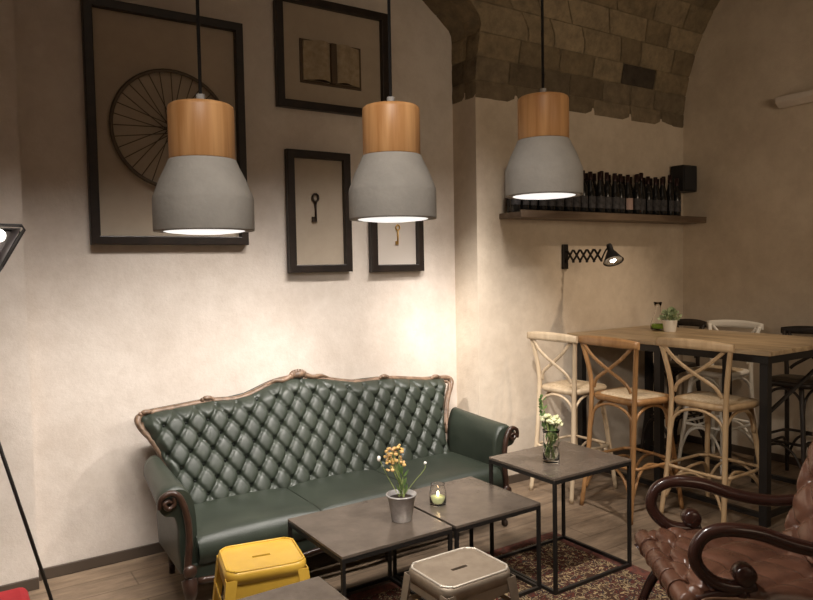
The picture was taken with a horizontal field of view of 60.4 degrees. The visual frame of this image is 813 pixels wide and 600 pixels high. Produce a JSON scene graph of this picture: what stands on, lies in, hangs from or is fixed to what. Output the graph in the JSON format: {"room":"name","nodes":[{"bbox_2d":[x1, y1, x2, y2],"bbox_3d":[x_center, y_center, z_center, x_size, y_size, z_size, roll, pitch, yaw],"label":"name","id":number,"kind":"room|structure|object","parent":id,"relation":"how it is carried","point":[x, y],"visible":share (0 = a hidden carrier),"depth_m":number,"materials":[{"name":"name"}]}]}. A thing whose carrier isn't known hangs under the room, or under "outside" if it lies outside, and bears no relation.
{"room":"cafe","nodes":[
{"label":"cafe","id":0,"kind":"room"},
{"bbox_2d":[0,0,38,585],"bbox_3d":[-2.854,-0.694,3.027,2.060,4.500,0.102,-3,3,-34],"label":"wall","id":1,"kind":"structure","parent":0,"point":[18,562],"depth_m":3.56,"materials":[{"name":"paint"}]},
{"bbox_2d":[0,577,38,591],"bbox_3d":[-2.781,1.524,3.085,2.060,0.062,0.016,-3,3,-34],"label":"baseboard","id":2,"kind":"structure","parent":1,"relation":"attached to","point":[31,584],"depth_m":3.61,"materials":[{"name":"brown wood"}]},
{"bbox_2d":[13,0,456,568],"bbox_3d":[-1.726,-0.757,3.911,4.920,4.500,0.120,-3,3,-34],"label":"wall","id":3,"kind":"structure","parent":0,"point":[116,333],"depth_m":4.12,"materials":[{"name":"paint"}]},
{"bbox_2d":[38,542,164,580],"bbox_3d":[-0.791,1.417,4.531,2.860,0.062,0.016,-3,3,-34],"label":"baseboard","id":4,"kind":"structure","parent":3,"relation":"attached to","point":[154,548],"depth_m":3.91,"materials":[{"name":"brown wood"}]},
{"bbox_2d":[80,0,248,244],"bbox_3d":[-1.367,-0.991,4.038,0.898,1.340,0.051,-3,3,-34],"label":"picture frame","id":5,"kind":"object","parent":3,"relation":"attached to","point":[121,41],"visible":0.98,"depth_m":3.95,"materials":[{"name":"black wood"}]},
{"bbox_2d":[109,68,219,185],"bbox_3d":[-1.352,-0.983,4.032,0.692,0.692,0.069,-3,3,-34],"label":"wheel","id":6,"kind":"object","parent":5,"relation":"attached to","point":[128,82],"visible":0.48,"depth_m":3.94,"materials":[{"name":"brown"}]},
{"bbox_2d":[284,149,352,272],"bbox_3d":[-0.571,-0.577,4.584,0.458,0.788,0.051,-3,3,-34],"label":"picture frame","id":7,"kind":"object","parent":3,"relation":"attached to","point":[323,245],"visible":0.97,"depth_m":4.59,"materials":[{"name":"black wood"}]},
{"bbox_2d":[312,193,318,221],"bbox_3d":[-0.594,-0.607,4.568,0.055,0.187,0.024,-3,3,-34],"label":"key","id":8,"kind":"object","parent":7,"relation":"attached to","point":[314,219],"visible":1,"depth_m":4.56,"materials":[{"name":"metal"}]},
{"bbox_2d":[273,0,388,116],"bbox_3d":[-0.479,-1.595,4.609,0.826,0.714,0.051,-3,3,-34],"label":"picture frame","id":9,"kind":"object","parent":3,"relation":"attached to","point":[366,30],"visible":0.79,"depth_m":4.59,"materials":[{"name":"black wood"}]},
{"bbox_2d":[299,38,360,90],"bbox_3d":[-0.485,-1.549,4.586,0.450,0.280,0.053,-3,3,-34],"label":"book","id":10,"kind":"object","parent":9,"relation":"attached to","point":[323,63],"visible":1,"depth_m":4.56,"materials":[{"name":"brown paper"}]},
{"bbox_2d":[368,221,423,271],"bbox_3d":[-0.071,-0.559,4.918,0.437,0.715,0.051,-3,3,-34],"label":"picture frame","id":11,"kind":"object","parent":3,"relation":"attached to","point":[385,255],"visible":0.48,"depth_m":4.93,"materials":[{"name":"black wood"}]},
{"bbox_2d":[395,224,399,244],"bbox_3d":[-0.060,-0.464,4.934,0.042,0.143,0.010,-3,3,-34],"label":"key","id":12,"kind":"object","parent":11,"relation":"hanging from","point":[397,241],"visible":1,"depth_m":4.93,"materials":[{"name":"brown metal"}]},
{"bbox_2d":[28,441,799,599],"bbox_3d":[1.001,1.584,2.283,7.460,0.120,5.992,-3,3,-34],"label":"floor","id":13,"kind":"structure","parent":0,"point":[600,523],"depth_m":4.28,"materials":[{"name":"brown wood"}]},
{"bbox_2d":[0,223,25,271],"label":"tripod floor lamp","id":14,"kind":"object","parent":13,"relation":"on","point":[9,240],"depth_m":2.90,"materials":[{"name":"black metal"}]},
{"bbox_2d":[0,587,29,599],"bbox_3d":[-1.535,1.342,2.464,0.400,0.440,0.400,-3,3,-34],"label":"pouf","id":15,"kind":"object","parent":13,"relation":"on","point":[20,593],"visible":1,"depth_m":2.64,"materials":[{"name":"fabric"}]},
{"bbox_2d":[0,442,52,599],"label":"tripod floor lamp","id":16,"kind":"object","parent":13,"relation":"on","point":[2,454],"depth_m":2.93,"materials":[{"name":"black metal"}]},
{"bbox_2d":[212,537,309,599],"bbox_3d":[-0.613,1.297,2.975,0.424,0.445,0.384,-2,3,-22],"label":"metal stool","id":17,"kind":"object","parent":13,"relation":"on","point":[244,570],"visible":0.97,"depth_m":2.88,"materials":[{"name":"yellow paint"}]},
{"bbox_2d":[238,576,347,599],"bbox_3d":[-0.417,1.314,2.329,0.573,0.443,0.568,-3,3,-34],"label":"table","id":18,"kind":"object","parent":13,"relation":"on","point":[316,588],"visible":1,"depth_m":2.57,"materials":[{"name":"black metal"}]},
{"bbox_2d":[134,369,518,599],"bbox_3d":[-0.415,0.948,4.139,2.242,1.023,0.849,-3,3,-34],"label":"tufted sofa","id":19,"kind":"object","parent":13,"relation":"on","point":[234,469],"visible":0.89,"depth_m":4.07,"materials":[{"name":"green leather"}]},
{"bbox_2d":[194,488,319,564],"bbox_3d":[-0.860,1.161,3.700,0.648,0.156,0.552,-3,3,-34],"label":"seat cushion","id":20,"kind":"object","parent":19,"relation":"on","point":[245,515],"depth_m":3.56,"materials":[{"name":"green leather"}]},
{"bbox_2d":[288,470,412,510],"bbox_3d":[-0.343,1.135,4.044,0.586,0.156,0.552,-3,3,-34],"label":"seat cushion","id":21,"kind":"object","parent":19,"relation":"on","point":[330,489],"depth_m":3.98,"materials":[{"name":"green leather"}]},
{"bbox_2d":[376,452,501,489],"bbox_3d":[0.174,1.109,4.388,0.648,0.156,0.552,-3,3,-34],"label":"seat cushion","id":22,"kind":"object","parent":19,"relation":"on","point":[443,467],"depth_m":4.33,"materials":[{"name":"green leather"}]},
{"bbox_2d":[346,532,670,599],"bbox_3d":[0.679,1.486,3.068,1.720,0.010,1.780,-3,3,-34],"label":"patterned rug","id":23,"kind":"object","parent":13,"relation":"on","point":[576,563],"visible":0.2,"depth_m":3.66,"materials":[{"name":"carpet"}]},
{"bbox_2d":[288,496,452,599],"bbox_3d":[-0.175,1.263,3.281,0.573,0.443,0.545,-3,3,-34],"label":"table","id":24,"kind":"object","parent":23,"relation":"on","point":[349,533],"visible":0.83,"depth_m":3.20,"materials":[{"name":"black metal"}]},
{"bbox_2d":[377,444,426,522],"bbox_3d":[-0.020,0.857,3.293,0.194,0.363,0.147,-4,4,-42],"label":"potted plant","id":25,"kind":"object","parent":24,"relation":"on","point":[401,501],"visible":1,"depth_m":3.26,"materials":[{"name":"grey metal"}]},
{"bbox_2d":[400,547,519,599],"bbox_3d":[0.214,1.280,2.793,0.430,0.445,0.374,-3,3,-34],"label":"metal stool","id":26,"kind":"object","parent":23,"relation":"on","point":[463,573],"visible":1,"depth_m":2.74,"materials":[{"name":"beige metal"}]},
{"bbox_2d":[392,476,540,599],"bbox_3d":[0.300,1.240,3.591,0.534,0.443,0.555,-3,3,-34],"label":"table","id":27,"kind":"object","parent":23,"relation":"on","point":[471,502],"visible":0.63,"depth_m":3.50,"materials":[{"name":"black metal"}]},
{"bbox_2d":[429,482,445,506],"bbox_3d":[0.157,0.973,3.499,0.086,0.104,0.086,-3,3,-34],"label":"candle jar","id":28,"kind":"object","parent":27,"relation":"on","point":[437,493],"visible":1,"depth_m":3.47,"materials":[{"name":"clear glass"}]},
{"bbox_2d":[489,441,631,594],"bbox_3d":[0.833,1.149,3.799,0.575,0.585,0.495,-3,3,-34],"label":"side table","id":29,"kind":"object","parent":23,"relation":"on","point":[576,461],"visible":0.91,"depth_m":3.73,"materials":[{"name":"black metal"}]},
{"bbox_2d":[538,394,562,463],"bbox_3d":[0.762,0.677,3.705,0.140,0.369,0.100,-1,3,-9],"label":"flower vase","id":30,"kind":"object","parent":29,"relation":"on","point":[551,455],"visible":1,"depth_m":3.68,"materials":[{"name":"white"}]},
{"bbox_2d":[634,436,812,599],"bbox_3d":[1.472,0.932,2.849,0.959,1.134,0.648,-1,3,4],"label":"leather armchair","id":31,"kind":"object","parent":23,"relation":"on","point":[724,560],"visible":1,"depth_m":2.83,"materials":[{"name":"brown leather"}]},
{"bbox_2d":[527,331,617,503],"bbox_3d":[1.209,0.800,5.067,0.534,1.174,0.454,-3,3,-36],"label":"bar stool","id":32,"kind":"object","parent":13,"relation":"on","point":[573,387],"visible":0.65,"depth_m":4.96,"materials":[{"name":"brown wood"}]},
{"bbox_2d":[578,335,683,524],"bbox_3d":[1.506,0.813,4.677,0.534,1.174,0.524,-3,3,-30],"label":"bar stool","id":33,"kind":"object","parent":13,"relation":"on","point":[633,397],"visible":0.79,"depth_m":4.56,"materials":[{"name":"brown wood"}]},
{"bbox_2d":[639,319,706,452],"bbox_3d":[2.304,0.748,6.032,0.534,1.144,0.344,-3,3,-34],"label":"bar stool","id":34,"kind":"object","parent":13,"relation":"on","point":[676,369],"visible":0.43,"depth_m":6.02,"materials":[{"name":"black wood"}]},
{"bbox_2d":[567,325,812,527],"bbox_3d":[2.147,0.814,5.147,0.998,1.100,1.630,-3,3,-34],"label":"bar table","id":35,"kind":"object","parent":13,"relation":"on","point":[764,349],"visible":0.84,"depth_m":4.88,"materials":[{"name":"brown wood"}]},
{"bbox_2d":[650,302,663,329],"bbox_3d":[2.029,0.129,5.633,0.116,0.225,0.116,-3,3,-34],"label":"glass carafe","id":36,"kind":"object","parent":35,"relation":"on","point":[656,324],"visible":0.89,"depth_m":5.61,"materials":[{"name":"white"}]},
{"bbox_2d":[657,307,681,331],"bbox_3d":[2.069,0.148,5.468,0.175,0.200,0.184,-3,3,-34],"label":"potted plant","id":37,"kind":"object","parent":35,"relation":"on","point":[669,319],"visible":1,"depth_m":5.44,"materials":[{"name":"green plant"}]},
{"bbox_2d":[656,337,758,522],"bbox_3d":[1.970,0.815,4.468,0.534,1.174,0.534,-3,3,-34],"label":"bar stool","id":38,"kind":"object","parent":13,"relation":"on","point":[708,401],"visible":0.81,"depth_m":4.37,"materials":[{"name":"brown wood"}]},
{"bbox_2d":[677,320,763,474],"bbox_3d":[2.529,0.754,5.659,0.534,1.159,0.484,-3,3,-34],"label":"bar stool","id":39,"kind":"object","parent":13,"relation":"on","point":[712,372],"visible":0.56,"depth_m":5.64,"materials":[{"name":"beige paint"}]},
{"bbox_2d":[751,326,812,482],"bbox_3d":[2.873,0.780,5.143,0.534,1.144,0.464,-3,3,-34],"label":"bar stool","id":40,"kind":"object","parent":13,"relation":"on","point":[786,381],"visible":0.64,"depth_m":5.10,"materials":[{"name":"black wood"}]},
{"bbox_2d":[452,93,682,475],"bbox_3d":[1.465,-0.112,5.902,2.540,2.900,0.387,-3,3,-34],"label":"wall","id":41,"kind":"structure","parent":0,"point":[511,282],"depth_m":5.41,"materials":[{"name":"beige paint"}]},
{"bbox_2d":[562,243,623,268],"bbox_3d":[1.383,-0.332,5.260,0.147,0.195,0.574,-3,3,-34],"label":"wall lamp","id":42,"kind":"object","parent":41,"relation":"attached to","point":[612,258],"visible":1,"depth_m":5.25,"materials":[{"name":"black metal"}]},
{"bbox_2d":[508,434,679,483],"bbox_3d":[1.553,1.314,5.770,2.420,0.062,0.016,-3,3,-34],"label":"baseboard","id":43,"kind":"structure","parent":41,"relation":"attached to","point":[518,477],"depth_m":5.35,"materials":[{"name":"brown wood"}]},
{"bbox_2d":[499,210,706,223],"bbox_3d":[1.663,-0.663,5.640,2.205,0.052,0.235,-3,3,-34],"label":"shelf","id":44,"kind":"object","parent":41,"relation":"attached to","point":[522,214],"visible":1,"depth_m":5.43,"materials":[{"name":"brown wood"}]},
{"bbox_2d":[506,198,509,212],"bbox_3d":[0.772,-0.809,5.130,0.074,0.343,0.074,-1,3,-5],"label":"wine bottle","id":45,"kind":"object","parent":44,"relation":"on","point":[508,200],"visible":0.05,"depth_m":5.11,"materials":[{"name":"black glass"}]},
{"bbox_2d":[510,199,520,211],"bbox_3d":[0.783,-0.804,5.031,0.074,0.343,0.074,-1,3,-8],"label":"wine bottle","id":46,"kind":"object","parent":44,"relation":"on","point":[515,204],"visible":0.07,"depth_m":5.01,"materials":[{"name":"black glass"}]},
{"bbox_2d":[520,200,528,209],"bbox_3d":[0.856,-0.808,5.083,0.074,0.343,0.074,2,4,45],"label":"wine bottle","id":47,"kind":"object","parent":44,"relation":"on","point":[524,205],"visible":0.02,"depth_m":5.06,"materials":[{"name":"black glass"}]},
{"bbox_2d":[529,200,536,209],"bbox_3d":[0.925,-0.812,5.139,0.074,0.343,0.074,-3,4,-41],"label":"wine bottle","id":48,"kind":"object","parent":44,"relation":"on","point":[532,203],"visible":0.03,"depth_m":5.11,"materials":[{"name":"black glass"}]},
{"bbox_2d":[537,199,547,210],"bbox_3d":[1.005,-0.814,5.179,0.080,0.341,0.080,-2,3,-25],"label":"wine bottle","id":49,"kind":"object","parent":44,"relation":"on","point":[541,204],"visible":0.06,"depth_m":5.15,"materials":[{"name":"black glass"}]},
{"bbox_2d":[548,199,555,210],"bbox_3d":[1.079,-0.819,5.230,0.074,0.343,0.074,-3,3,-29],"label":"wine bottle","id":50,"kind":"object","parent":44,"relation":"on","point":[551,202],"visible":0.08,"depth_m":5.20,"materials":[{"name":"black glass"}]},
{"bbox_2d":[556,198,563,210],"bbox_3d":[1.152,-0.822,5.280,0.080,0.341,0.080,-3,3,-28],"label":"wine bottle","id":51,"kind":"object","parent":44,"relation":"on","point":[559,202],"visible":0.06,"depth_m":5.25,"materials":[{"name":"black glass"}]},
{"bbox_2d":[564,197,572,211],"bbox_3d":[1.231,-0.826,5.322,0.074,0.343,0.074,-2,3,-26],"label":"wine bottle","id":52,"kind":"object","parent":44,"relation":"on","point":[568,202],"visible":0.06,"depth_m":5.29,"materials":[{"name":"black glass"}]},
{"bbox_2d":[573,196,580,211],"bbox_3d":[1.301,-0.829,5.377,0.080,0.341,0.080,-2,3,-24],"label":"wine bottle","id":53,"kind":"object","parent":44,"relation":"on","point":[576,200],"visible":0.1,"depth_m":5.34,"materials":[{"name":"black glass"}]},
{"bbox_2d":[581,170,587,211],"bbox_3d":[1.373,-0.834,5.429,0.074,0.343,0.074,-3,3,-37],"label":"wine bottle","id":54,"kind":"object","parent":44,"relation":"on","point":[584,198],"visible":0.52,"depth_m":5.40,"materials":[{"name":"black glass"}]},
{"bbox_2d":[585,173,587,183],"bbox_3d":[1.438,-0.841,5.573,0.080,0.341,0.080,1,4,39],"label":"wine bottle","id":55,"kind":"object","parent":44,"relation":"on","point":[586,174],"visible":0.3,"depth_m":5.55,"materials":[{"name":"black glass"}]},
{"bbox_2d":[587,171,595,211],"bbox_3d":[1.445,-0.837,5.482,0.080,0.341,0.080,-3,4,-40],"label":"wine bottle","id":56,"kind":"object","parent":44,"relation":"on","point":[591,189],"visible":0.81,"depth_m":5.45,"materials":[{"name":"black glass"}]},
{"bbox_2d":[593,173,595,188],"bbox_3d":[1.512,-0.846,5.622,0.074,0.343,0.074,-2,3,-15],"label":"wine bottle","id":57,"kind":"object","parent":44,"relation":"on","point":[594,174],"visible":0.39,"depth_m":5.60,"materials":[{"name":"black glass"}]},
{"bbox_2d":[595,172,604,212],"bbox_3d":[1.528,-0.840,5.517,0.080,0.341,0.080,-1,3,-6],"label":"wine bottle","id":58,"kind":"object","parent":44,"relation":"on","point":[600,193],"visible":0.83,"depth_m":5.49,"materials":[{"name":"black glass"}]},
{"bbox_2d":[603,172,611,212],"bbox_3d":[1.600,-0.845,5.570,0.074,0.343,0.074,-2,3,-23],"label":"wine bottle","id":59,"kind":"object","parent":44,"relation":"on","point":[607,188],"visible":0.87,"depth_m":5.54,"materials":[{"name":"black glass"}]},
{"bbox_2d":[611,173,619,212],"bbox_3d":[1.677,-0.848,5.615,0.080,0.341,0.080,-2,3,-23],"label":"wine bottle","id":60,"kind":"object","parent":44,"relation":"on","point":[615,190],"visible":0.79,"depth_m":5.59,"materials":[{"name":"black glass"}]},
{"bbox_2d":[618,174,624,213],"bbox_3d":[1.741,-0.853,5.679,0.074,0.343,0.074,-4,4,-44],"label":"wine bottle","id":61,"kind":"object","parent":44,"relation":"on","point":[620,185],"visible":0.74,"depth_m":5.65,"materials":[{"name":"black glass"}]},
{"bbox_2d":[622,176,624,187],"bbox_3d":[1.808,-0.860,5.819,0.080,0.341,0.080,-1,3,-5],"label":"wine bottle","id":62,"kind":"object","parent":44,"relation":"on","point":[623,177],"visible":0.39,"depth_m":5.80,"materials":[{"name":"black glass"}]},
{"bbox_2d":[625,175,632,213],"bbox_3d":[1.817,-0.856,5.726,0.080,0.341,0.080,-3,3,-34],"label":"wine bottle","id":63,"kind":"object","parent":44,"relation":"on","point":[628,191],"visible":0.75,"depth_m":5.70,"materials":[{"name":"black glass"}]},
{"bbox_2d":[632,175,640,213],"bbox_3d":[1.899,-0.860,5.762,0.074,0.343,0.074,-2,3,-26],"label":"wine bottle","id":64,"kind":"object","parent":44,"relation":"on","point":[636,191],"visible":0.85,"depth_m":5.74,"materials":[{"name":"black glass"}]},
{"bbox_2d":[639,173,645,213],"bbox_3d":[1.960,-0.877,5.830,0.070,0.368,0.070,-2,3,-24],"label":"wine bottle","id":65,"kind":"object","parent":44,"relation":"on","point":[643,200],"visible":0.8,"depth_m":5.80,"materials":[{"name":"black glass"}]},
{"bbox_2d":[645,176,652,214],"bbox_3d":[2.035,-0.868,5.879,0.074,0.343,0.074,-3,4,-41],"label":"wine bottle","id":66,"kind":"object","parent":44,"relation":"on","point":[648,191],"visible":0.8,"depth_m":5.85,"materials":[{"name":"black glass"}]},
{"bbox_2d":[650,178,652,188],"bbox_3d":[2.104,-0.876,6.016,0.074,0.343,0.074,-1,3,-6],"label":"wine bottle","id":67,"kind":"object","parent":44,"relation":"on","point":[651,179],"visible":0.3,"depth_m":6.00,"materials":[{"name":"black glass"}]},
{"bbox_2d":[652,177,660,214],"bbox_3d":[2.113,-0.871,5.922,0.080,0.341,0.080,-2,3,-20],"label":"wine bottle","id":68,"kind":"object","parent":44,"relation":"on","point":[656,194],"visible":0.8,"depth_m":5.89,"materials":[{"name":"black glass"}]},
{"bbox_2d":[659,178,666,214],"bbox_3d":[2.188,-0.874,5.971,0.080,0.341,0.080,-2,3,-20],"label":"wine bottle","id":69,"kind":"object","parent":44,"relation":"on","point":[663,196],"visible":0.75,"depth_m":5.94,"materials":[{"name":"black glass"}]},
{"bbox_2d":[666,175,673,215],"bbox_3d":[2.268,-0.891,6.010,0.070,0.368,0.070,-3,4,-40],"label":"wine bottle","id":70,"kind":"object","parent":44,"relation":"on","point":[670,195],"visible":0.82,"depth_m":5.99,"materials":[{"name":"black glass"}]},
{"bbox_2d":[673,178,680,215],"bbox_3d":[2.344,-0.882,6.057,0.074,0.343,0.074,-2,3,-11],"label":"wine bottle","id":71,"kind":"object","parent":44,"relation":"on","point":[677,194],"visible":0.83,"depth_m":6.03,"materials":[{"name":"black glass"}]},
{"bbox_2d":[671,165,696,192],"bbox_3d":[2.460,-1.074,6.204,0.200,0.230,0.155,-3,3,-34],"label":"wall speaker","id":72,"kind":"object","parent":41,"relation":"attached to","point":[687,174],"visible":0.88,"depth_m":6.13,"materials":[{"name":"black plastic"}]},
{"bbox_2d":[684,166,696,189],"bbox_3d":[2.501,-1.071,6.143,0.176,0.200,0.007,-3,3,-34],"label":"grille","id":73,"kind":"object","parent":72,"relation":"attached to","point":[690,172],"depth_m":6.14,"materials":[{"name":"black"}]},
{"bbox_2d":[422,0,719,127],"bbox_3d":[1.104,-2.271,4.636,4.241,1.668,1.764,-3,3,-34],"label":"vault","id":74,"kind":"object","parent":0,"point":[618,59],"visible":0.97,"depth_m":5.46,"materials":[{"name":"stone"}]},
{"bbox_2d":[683,0,812,458],"bbox_3d":[4.119,-0.872,4.042,0.120,4.500,5.605,-3,3,-34],"label":"wall","id":75,"kind":"structure","parent":0,"point":[751,259],"depth_m":5.79,"materials":[{"name":"beige paint"}]},
{"bbox_2d":[685,435,800,465],"bbox_3d":[4.108,1.347,4.105,0.016,0.062,5.589,-3,3,-34],"label":"baseboard","id":76,"kind":"structure","parent":75,"relation":"attached to","point":[694,439],"depth_m":5.92,"materials":[{"name":"brown wood"}]},
{"bbox_2d":[775,89,812,108],"bbox_3d":[3.346,-1.543,4.955,0.100,0.080,1.420,-3,3,-34],"label":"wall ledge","id":77,"kind":"object","parent":75,"relation":"attached to","point":[805,97],"visible":1,"depth_m":5.41,"materials":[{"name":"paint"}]},
{"bbox_3d":[0.899,-3.026,1.978,7.580,0.120,6.112,-3,3,-34],"label":"ceiling","id":78,"kind":"structure","parent":0,"visible":0},
{"bbox_2d":[152,0,254,234],"bbox_3d":[-0.641,-1.569,2.066,0.299,2.741,0.299,-3,3,-34],"label":"pendant lamp","id":79,"kind":"object","parent":78,"relation":"hanging from","point":[201,188],"visible":1,"depth_m":2.02,"materials":[{"name":"concrete"}]},
{"bbox_2d":[163,229,244,234],"bbox_3d":[-0.616,-0.212,2.131,0.285,0.023,0.285,-3,3,-34],"label":"diffuser","id":80,"kind":"object","parent":79,"relation":"attached to","point":[176,231],"depth_m":2.06,"materials":[{"name":"white plastic"}]},
{"bbox_2d":[349,0,436,222],"bbox_3d":[-0.071,-1.616,2.341,0.301,2.696,0.301,-3,3,-34],"label":"pendant lamp","id":81,"kind":"object","parent":78,"relation":"hanging from","point":[392,182],"visible":1,"depth_m":2.30,"materials":[{"name":"concrete"}]},
{"bbox_2d":[358,217,427,222],"bbox_3d":[-0.047,-0.281,2.405,0.287,0.023,0.287,-3,3,-34],"label":"diffuser","id":82,"kind":"object","parent":81,"relation":"attached to","point":[361,219],"depth_m":2.35,"materials":[{"name":"white plastic"}]},
{"bbox_2d":[505,0,582,199],"bbox_3d":[0.519,-1.696,2.693,0.303,2.592,0.303,-3,3,-34],"label":"pendant lamp","id":83,"kind":"object","parent":78,"relation":"hanging from","point":[544,163],"visible":1,"depth_m":2.65,"materials":[{"name":"concrete"}]},
{"bbox_2d":[513,193,575,199],"bbox_3d":[0.542,-0.413,2.755,0.289,0.023,0.289,-3,3,-34],"label":"diffuser","id":84,"kind":"object","parent":83,"relation":"attached to","point":[520,196],"depth_m":2.70,"materials":[{"name":"white plastic"}]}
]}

